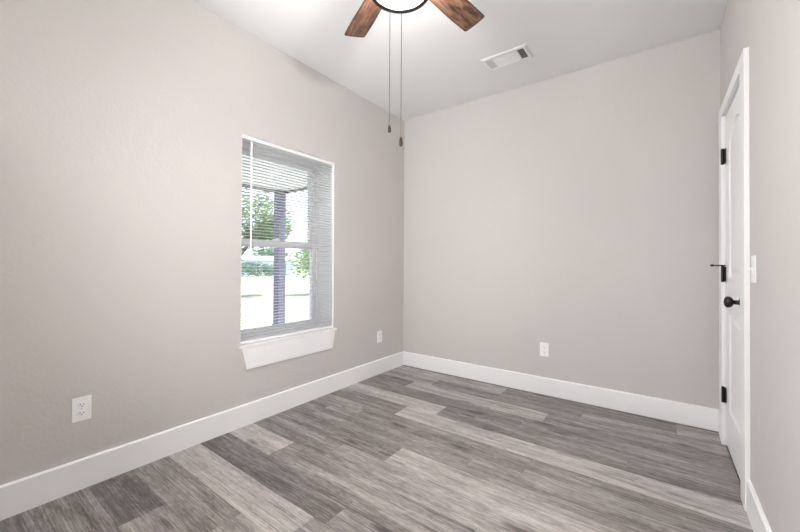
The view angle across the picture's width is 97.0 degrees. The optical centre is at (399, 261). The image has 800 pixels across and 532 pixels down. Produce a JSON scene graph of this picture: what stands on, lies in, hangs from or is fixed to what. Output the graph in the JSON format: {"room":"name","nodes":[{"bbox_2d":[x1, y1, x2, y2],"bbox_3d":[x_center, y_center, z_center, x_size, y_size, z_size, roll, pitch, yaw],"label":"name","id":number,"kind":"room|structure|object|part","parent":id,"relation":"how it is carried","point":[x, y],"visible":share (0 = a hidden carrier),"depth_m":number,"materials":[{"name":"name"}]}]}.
{"room":"empty bedroom","nodes":[
{"label":"empty bedroom","id":0,"kind":"room"},
{"bbox_2d":[0,0,403,484],"bbox_3d":[-1.222,-0.231,2.440,0.285,2.699,4.121,0,-1,36],"label":"wall","id":1,"kind":"structure","parent":0,"point":[123,123],"depth_m":1.97,"materials":[{"name":"beige paint"}]},
{"bbox_2d":[71,395,91,422],"bbox_3d":[-1.559,0.722,1.733,0.008,0.117,0.074,0,-1,36],"label":"wall outlet","id":2,"kind":"object","parent":1,"relation":"attached to","point":[81,406],"visible":1,"depth_m":1.73,"materials":[{"name":"white plastic"}]},
{"bbox_2d":[78,402,85,407],"bbox_3d":[-1.557,0.702,1.732,0.004,0.028,0.031,0,-1,36],"label":"receptacle","id":3,"kind":"object","parent":2,"relation":"attached to","point":[80,404],"depth_m":1.73,"materials":[{"name":"grey plastic"}]},
{"bbox_2d":[78,410,85,415],"bbox_3d":[-1.558,0.743,1.732,0.004,0.028,0.031,0,-1,36],"label":"receptacle","id":4,"kind":"object","parent":2,"relation":"attached to","point":[80,412],"depth_m":1.73,"materials":[{"name":"grey plastic"}]},
{"bbox_2d":[0,351,403,520],"bbox_3d":[-1.108,1.046,2.341,0.014,0.146,3.881,0,-1,36],"label":"baseboard","id":5,"kind":"structure","parent":1,"relation":"attached to","point":[18,496],"depth_m":1.99,"materials":[{"name":"white paint"}]},
{"bbox_2d":[239,133,336,369],"bbox_3d":[-0.929,-0.064,2.824,0.300,1.618,0.886,0,-1,36],"label":"window","id":6,"kind":"structure","parent":1,"relation":"in","point":[264,352],"depth_m":3.02,"materials":[{"name":"white paint"}]},
{"bbox_3d":[-1.035,-0.475,2.897,0.032,0.725,0.776,0,-1,36],"label":"sash","id":7,"kind":"part","parent":6,"relation":"part of","materials":[{"name":"white plastic"}]},
{"bbox_3d":[-1.004,0.193,2.867,0.032,0.722,0.776,0,-1,36],"label":"sash","id":8,"kind":"part","parent":6,"relation":"part of","materials":[{"name":"white plastic"}]},
{"bbox_3d":[-1.019,-0.146,2.882,0.087,1.446,0.840,0,-1,36],"label":"frame","id":9,"kind":"part","parent":6,"relation":"part of","materials":[{"name":"white plastic"}]},
{"bbox_2d":[241,134,332,343],"bbox_3d":[-0.835,-0.148,2.746,0.047,1.437,0.832,0,-1,36],"label":"window blind","id":10,"kind":"object","parent":6,"relation":"attached to","point":[245,137],"visible":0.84,"depth_m":2.69,"materials":[{"name":"white plastic"}]},
{"bbox_3d":[-1.024,-0.147,2.506,0.028,1.410,0.001,0,-1,36],"label":"ladder cord","id":11,"kind":"part","parent":10,"relation":"part of","materials":[{"name":"white fabric"}]},
{"bbox_3d":[-0.847,0.561,2.747,0.023,0.018,0.832,0,-1,36],"label":"rail","id":12,"kind":"part","parent":10,"relation":"part of","materials":[{"name":"white plastic"}]},
{"bbox_3d":[-0.843,-0.144,2.752,0.028,1.410,0.001,0,-1,36],"label":"ladder cord","id":13,"kind":"part","parent":10,"relation":"part of","materials":[{"name":"white fabric"}]},
{"bbox_3d":[-0.662,-0.141,2.999,0.028,1.410,0.001,0,-1,36],"label":"ladder cord","id":14,"kind":"part","parent":10,"relation":"part of","materials":[{"name":"white fabric"}]},
{"bbox_2d":[377,330,381,342],"bbox_3d":[-0.206,0.758,3.574,0.008,0.117,0.074,0,-1,36],"label":"wall outlet","id":15,"kind":"object","parent":1,"relation":"attached to","point":[379,333],"visible":1,"depth_m":3.57,"materials":[{"name":"white plastic"}]},
{"bbox_2d":[0,365,752,531],"bbox_3d":[0.302,1.177,1.322,3.534,0.120,3.951,0,-1,36],"label":"floor","id":16,"kind":"structure","parent":0,"point":[404,448],"depth_m":1.85,"materials":[{"name":"grey laminate"}]},
{"bbox_2d":[192,0,726,120],"bbox_3d":[-0.113,-1.681,1.643,3.018,0.200,4.121,0,-1,36],"label":"ceiling","id":17,"kind":"structure","parent":0,"point":[442,67],"depth_m":2.49,"materials":[{"name":"paint"}]},
{"bbox_2d":[345,0,483,146],"bbox_3d":[0.027,-1.020,1.589,1.172,1.121,1.169,0,-1,36],"label":"ceiling fan","id":18,"kind":"object","parent":17,"relation":"hanging from","point":[463,13],"visible":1,"depth_m":1.89,"materials":[{"name":"brown wood"}]},
{"bbox_3d":[-0.176,-1.354,1.933,0.129,0.031,0.437,1,-1,-27],"label":"blade","id":19,"kind":"part","parent":18,"relation":"part of","materials":[{"name":"brown wood"}]},
{"bbox_3d":[-0.030,-0.919,1.468,0.004,0.743,0.097,0,0,14],"label":"pull chain","id":20,"kind":"part","parent":18,"relation":"part of","materials":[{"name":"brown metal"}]},
{"bbox_3d":[0.004,-0.896,1.467,0.004,0.789,0.091,0,0,-3],"label":"pull chain","id":21,"kind":"part","parent":18,"relation":"part of","materials":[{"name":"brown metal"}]},
{"bbox_3d":[0.275,-1.353,1.862,0.129,0.031,0.437,0,-1,45],"label":"blade","id":22,"kind":"part","parent":18,"relation":"part of","materials":[{"name":"brown wood"}]},
{"bbox_2d":[480,44,533,70],"bbox_3d":[0.823,-1.562,2.730,0.350,0.011,0.196,0,-1,36],"label":"ceiling vent","id":23,"kind":"object","parent":17,"relation":"in","point":[520,53],"visible":1,"depth_m":2.72,"materials":[{"name":"white metal"}]},
{"bbox_2d":[403,29,719,409],"bbox_3d":[1.131,-0.213,3.194,2.614,2.699,0.120,0,-1,36],"label":"wall","id":24,"kind":"structure","parent":0,"point":[576,213],"depth_m":2.87,"materials":[{"name":"beige paint"}]},
{"bbox_2d":[540,342,548,356],"bbox_3d":[1.235,0.754,3.027,0.074,0.117,0.008,0,-1,36],"label":"wall outlet","id":25,"kind":"object","parent":24,"relation":"attached to","point":[544,347],"visible":1,"depth_m":3.02,"materials":[{"name":"white plastic"}]},
{"bbox_2d":[403,351,717,431],"bbox_3d":[1.084,1.063,3.129,2.584,0.146,0.014,0,-1,36],"label":"baseboard","id":26,"kind":"structure","parent":24,"relation":"attached to","point":[703,417],"depth_m":2.85,"materials":[{"name":"white paint"}]},
{"bbox_2d":[720,0,799,531],"bbox_3d":[1.047,-0.233,0.773,0.120,2.699,4.121,0,-1,36],"label":"wall","id":27,"kind":"structure","parent":0,"point":[770,29],"depth_m":1.25,"materials":[{"name":"beige paint"}]},
{"bbox_2d":[710,87,739,477],"bbox_3d":[1.818,0.108,1.952,0.112,2.021,0.634,0,-1,36],"label":"door","id":28,"kind":"structure","parent":27,"relation":"in","point":[730,394],"depth_m":2.01,"materials":[{"name":"white paint"}]},
{"bbox_3d":[1.656,0.203,1.757,0.072,0.065,0.065,0,-1,36],"label":"knob","id":29,"kind":"part","parent":28,"relation":"part of","materials":[{"name":"black metal"}]},
{"bbox_3d":[1.845,0.107,1.925,0.035,2.021,0.622,0,-1,36],"label":"panel","id":30,"kind":"part","parent":28,"relation":"part of","materials":[{"name":"white paint"}]},
{"bbox_2d":[718,47,749,510],"bbox_3d":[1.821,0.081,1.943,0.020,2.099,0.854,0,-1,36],"label":"trim","id":31,"kind":"structure","parent":27,"relation":"attached to","point":[740,77],"depth_m":1.64,"materials":[{"name":"white paint"}]},
{"bbox_2d":[718,410,771,531],"bbox_3d":[0.987,1.044,0.802,0.014,0.146,3.881,0,-1,36],"label":"baseboard","id":32,"kind":"structure","parent":27,"relation":"attached to","point":[758,520],"depth_m":1.46,"materials":[{"name":"white paint"}]},
{"bbox_2d":[749,255,755,282],"bbox_3d":[1.510,0.033,1.518,0.017,0.117,0.074,0,-1,36],"label":"light switch","id":33,"kind":"object","parent":27,"relation":"attached to","point":[753,258],"visible":1,"depth_m":1.51,"materials":[{"name":"white plastic"}]},
{"label":"outside","id":34,"kind":"structure","parent":0,"visible":0},
{"bbox_2d":[241,267,309,329],"bbox_3d":[-44.750,1.795,70.098,150.000,0.239,180.000,0,-1,36],"label":"lawn","id":35,"kind":"structure","parent":34,"point":[258,282],"depth_m":14.64,"materials":[{"name":"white plant"}]},
{"bbox_2d":[241,262,273,275],"bbox_3d":[-16.754,0.871,41.376,4.473,1.982,2.041,1,-1,-39],"label":"bush","id":36,"kind":"object","parent":35,"relation":"on","point":[257,266],"visible":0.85,"depth_m":41.23,"materials":[{"name":"green plant"}]},
{"bbox_2d":[241,187,292,255],"bbox_3d":[-7.384,-1.252,16.135,4.927,5.806,2.907,0,-1,-23],"label":"shade tree","id":37,"kind":"object","parent":35,"relation":"on","point":[245,215],"visible":0.23,"depth_m":16.25,"materials":[{"name":"green plant"}]},
{"bbox_2d":[241,256,294,274],"bbox_3d":[-18.757,0.504,48.777,4.600,2.500,7.400,0,-1,44],"label":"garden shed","id":38,"kind":"object","parent":35,"relation":"on","point":[264,259],"visible":0.37,"depth_m":47.12,"materials":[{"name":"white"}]},
{"bbox_2d":[253,248,289,256],"bbox_3d":[-24.655,-0.408,67.666,3.714,4.778,7.923,0,-1,36],"label":"tree","id":39,"kind":"object","parent":35,"relation":"on","point":[266,252],"visible":0.2,"depth_m":66.61,"materials":[{"name":"green plant"}]},
{"bbox_2d":[287,239,309,278],"bbox_3d":[-3.870,0.175,17.023,3.023,3.002,1.933,0,0,-11],"label":"tree","id":40,"kind":"object","parent":35,"relation":"on","point":[308,251],"visible":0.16,"depth_m":16.63,"materials":[{"name":"green plant"}]},
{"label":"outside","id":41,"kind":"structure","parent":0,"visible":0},
{"bbox_3d":[-3.118,1.209,2.420,2.748,0.120,7.230,0,-1,36],"label":"floor","id":42,"kind":"structure","parent":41,"visible":0},
{"bbox_2d":[272,192,285,324],"bbox_3d":[-2.024,0.013,5.943,0.170,2.340,0.170,0,-1,36],"label":"porch post","id":43,"kind":"object","parent":42,"relation":"on","point":[278,263],"visible":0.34,"depth_m":5.89,"materials":[{"name":"paint"}]},
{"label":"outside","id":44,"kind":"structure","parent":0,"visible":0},
{"bbox_2d":[242,155,307,192],"bbox_3d":[-3.083,-1.311,2.412,2.677,0.240,7.210,0,-1,36],"label":"ceiling","id":45,"kind":"structure","parent":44,"point":[242,155],"depth_m":5.06,"materials":[{"name":"white"}]}
]}

